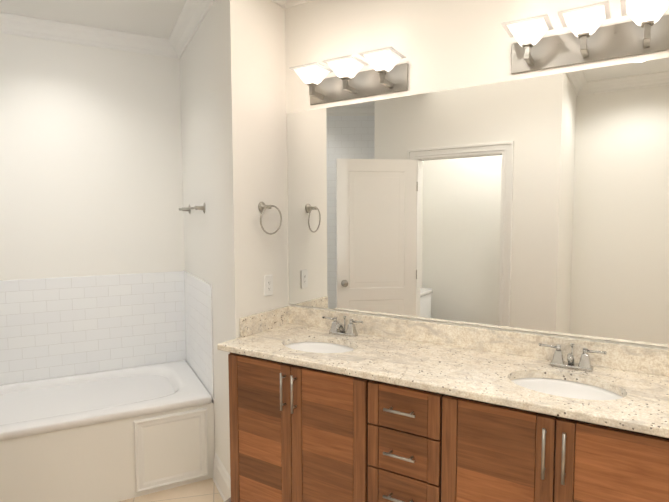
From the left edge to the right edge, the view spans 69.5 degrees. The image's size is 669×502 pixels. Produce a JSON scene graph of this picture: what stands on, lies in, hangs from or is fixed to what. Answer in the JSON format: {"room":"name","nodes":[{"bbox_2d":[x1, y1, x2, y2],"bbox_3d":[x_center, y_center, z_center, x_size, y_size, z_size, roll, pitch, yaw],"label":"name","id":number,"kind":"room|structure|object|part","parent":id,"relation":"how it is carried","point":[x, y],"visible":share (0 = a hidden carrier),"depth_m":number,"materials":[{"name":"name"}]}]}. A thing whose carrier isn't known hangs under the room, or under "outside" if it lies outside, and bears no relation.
{"room":"bathroom","nodes":[
{"label":"bathroom","id":0,"kind":"room"},
{"bbox_2d":[0,33,184,279],"bbox_3d":[-2.158,-0.040,2.968,2.374,2.737,0.092,-2,4,-27],"label":"wall","id":1,"kind":"structure","parent":0,"point":[91,180],"depth_m":3.16,"materials":[{"name":"white paint"}]},
{"bbox_2d":[0,271,185,384],"bbox_3d":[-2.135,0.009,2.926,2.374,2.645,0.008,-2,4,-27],"label":"wall tile","id":2,"kind":"structure","parent":1,"relation":"attached to","point":[59,327],"depth_m":3.21,"materials":[{"name":"white tile"}]},
{"bbox_2d":[0,0,186,38],"bbox_3d":[-0.616,-1.341,1.502,6.072,0.046,4.416,2,5,32],"label":"ceiling","id":3,"kind":"structure","parent":0,"point":[156,18],"depth_m":2.84,"materials":[{"name":"white paint"}]},
{"bbox_2d":[119,478,223,501],"bbox_3d":[-0.607,1.435,1.689,6.072,0.046,4.416,2,5,32],"label":"floor","id":4,"kind":"structure","parent":0,"point":[204,491],"depth_m":2.66,"materials":[{"name":"tile"}]},
{"bbox_2d":[0,361,214,501],"bbox_3d":[-1.564,1.091,2.823,1.525,0.496,0.825,-2,4,-27],"label":"bathtub","id":5,"kind":"object","parent":4,"relation":"on","point":[117,435],"visible":1,"depth_m":2.65,"materials":[{"name":"ceramic"}]},
{"bbox_3d":[-0.911,1.115,2.712,0.213,0.403,0.346,2,5,32],"label":"apron panel frame","id":6,"kind":"part","parent":5,"relation":"part of","materials":[{"name":"white paint"}]},
{"bbox_2d":[221,350,668,501],"bbox_3d":[0.389,0.931,2.006,1.786,0.911,0.552,2,5,32],"label":"bathroom vanity","id":7,"kind":"object","parent":4,"relation":"on","point":[329,406],"depth_m":1.78,"materials":[{"name":"brown wood"}]},
{"bbox_2d":[217,322,668,433],"bbox_3d":[0.378,0.462,1.987,1.838,0.029,0.541,2,5,32],"label":"countertop","id":8,"kind":"structure","parent":7,"relation":"on","point":[455,369],"depth_m":1.84,"materials":[{"name":"beige stone"}]},
{"bbox_2d":[277,334,360,357],"bbox_3d":[-0.071,0.522,2.242,0.432,0.147,0.331,2,5,32],"label":"sink","id":9,"kind":"object","parent":8,"relation":"in","point":[318,345],"depth_m":2.37,"materials":[{"name":"white ceramic"}]},
{"bbox_2d":[321,314,364,337],"bbox_3d":[0.033,0.379,2.400,0.228,0.082,0.093,2,5,32],"label":"faucet","id":10,"kind":"object","parent":8,"relation":"on","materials":[{"name":"silver metal"}]},
{"bbox_2d":[289,306,668,377],"bbox_3d":[0.516,0.384,2.204,1.838,0.096,0.017,2,5,32],"label":"backsplash","id":11,"kind":"structure","parent":8,"relation":"on","point":[645,360],"depth_m":2.10,"materials":[{"name":"beige stone"}]},
{"bbox_2d":[505,370,628,405],"bbox_3d":[0.806,0.556,1.696,0.432,0.147,0.331,2,5,32],"label":"sink","id":12,"kind":"object","parent":8,"relation":"in","point":[589,389],"depth_m":1.79,"materials":[{"name":"white ceramic"}]},
{"bbox_2d":[537,342,604,369],"bbox_3d":[0.910,0.413,1.854,0.228,0.082,0.093,2,5,32],"label":"faucet","id":13,"kind":"object","parent":8,"relation":"on","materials":[{"name":"silver metal"}]},
{"bbox_2d":[180,0,287,475],"bbox_3d":[-0.763,-0.042,2.932,1.122,2.737,0.740,2,5,32],"label":"wall","id":14,"kind":"structure","parent":0,"point":[233,101],"depth_m":2.52,"materials":[{"name":"white paint"}]},
{"bbox_2d":[0,0,314,58],"bbox_3d":[-0.672,-1.256,1.268,5.363,0.092,3.160,2,5,32],"label":"crown molding","id":15,"kind":"structure","parent":14,"relation":"attached to","point":[188,22],"depth_m":3.03,"materials":[{"name":"white paint"}]},
{"bbox_2d":[179,202,204,213],"bbox_3d":[-0.900,-0.267,3.028,0.069,0.066,0.527,-2,4,-27],"label":"towel bar","id":16,"kind":"object","parent":14,"relation":"attached to","point":[195,207],"visible":0.98,"depth_m":2.84,"materials":[{"name":"silver metal"}]},
{"bbox_2d":[184,271,213,400],"bbox_3d":[-0.892,0.507,3.138,0.008,0.678,0.824,-2,4,-27],"label":"wall tile","id":17,"kind":"structure","parent":14,"relation":"attached to","point":[198,325],"depth_m":3.05,"materials":[{"name":"white tile"}]},
{"bbox_2d":[213,451,230,501],"bbox_3d":[-0.602,1.269,2.603,0.416,0.164,0.277,2,5,32],"label":"baseboard","id":18,"kind":"structure","parent":14,"relation":"attached to","point":[221,479],"depth_m":2.50,"materials":[{"name":"white paint"}]},
{"bbox_2d":[240,306,288,337],"bbox_3d":[-0.359,0.365,2.520,0.018,0.096,0.373,2,5,32],"label":"backsplash","id":19,"kind":"structure","parent":14,"relation":"attached to","point":[251,324],"depth_m":2.49,"materials":[{"name":"beige stone"}]},
{"bbox_2d":[264,275,272,295],"bbox_3d":[-0.347,0.182,2.545,0.007,0.109,0.067,2,5,32],"label":"electrical outlet","id":20,"kind":"object","parent":14,"relation":"attached to","point":[268,285],"visible":1,"depth_m":2.54,"materials":[{"name":"white plastic"}]},
{"bbox_2d":[258,202,281,234],"bbox_3d":[-0.340,-0.169,2.476,0.067,0.170,0.151,2,5,32],"label":"towel ring","id":21,"kind":"object","parent":14,"relation":"attached to","point":[262,207],"visible":1,"depth_m":2.46,"materials":[{"name":"silver metal"}]},
{"bbox_2d":[285,0,668,349],"bbox_3d":[1.049,0.021,1.911,3.036,2.737,0.098,2,5,32],"label":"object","id":22,"kind":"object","parent":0,"point":[538,204],"depth_m":2.09,"materials":[{"name":"white paint"}]},
{"bbox_2d":[289,46,407,104],"bbox_3d":[0.060,-0.825,2.307,0.552,0.146,0.188,2,5,32],"label":"sconce","id":23,"kind":"object","parent":22,"relation":"attached to","point":[386,74],"visible":1,"depth_m":2.31,"materials":[{"name":"white glass"}]},
{"bbox_3d":[0.106,-0.818,2.382,0.550,0.121,0.013,2,5,32],"label":"plate","id":24,"kind":"part","parent":23,"relation":"part of","materials":[{"name":"silver metal"}]},
{"bbox_2d":[501,0,668,73],"bbox_3d":[0.919,-0.792,1.772,0.552,0.146,0.188,2,5,32],"label":"sconce","id":25,"kind":"object","parent":22,"relation":"attached to","point":[644,31],"visible":1,"depth_m":1.79,"materials":[{"name":"silver metal"}]}
]}

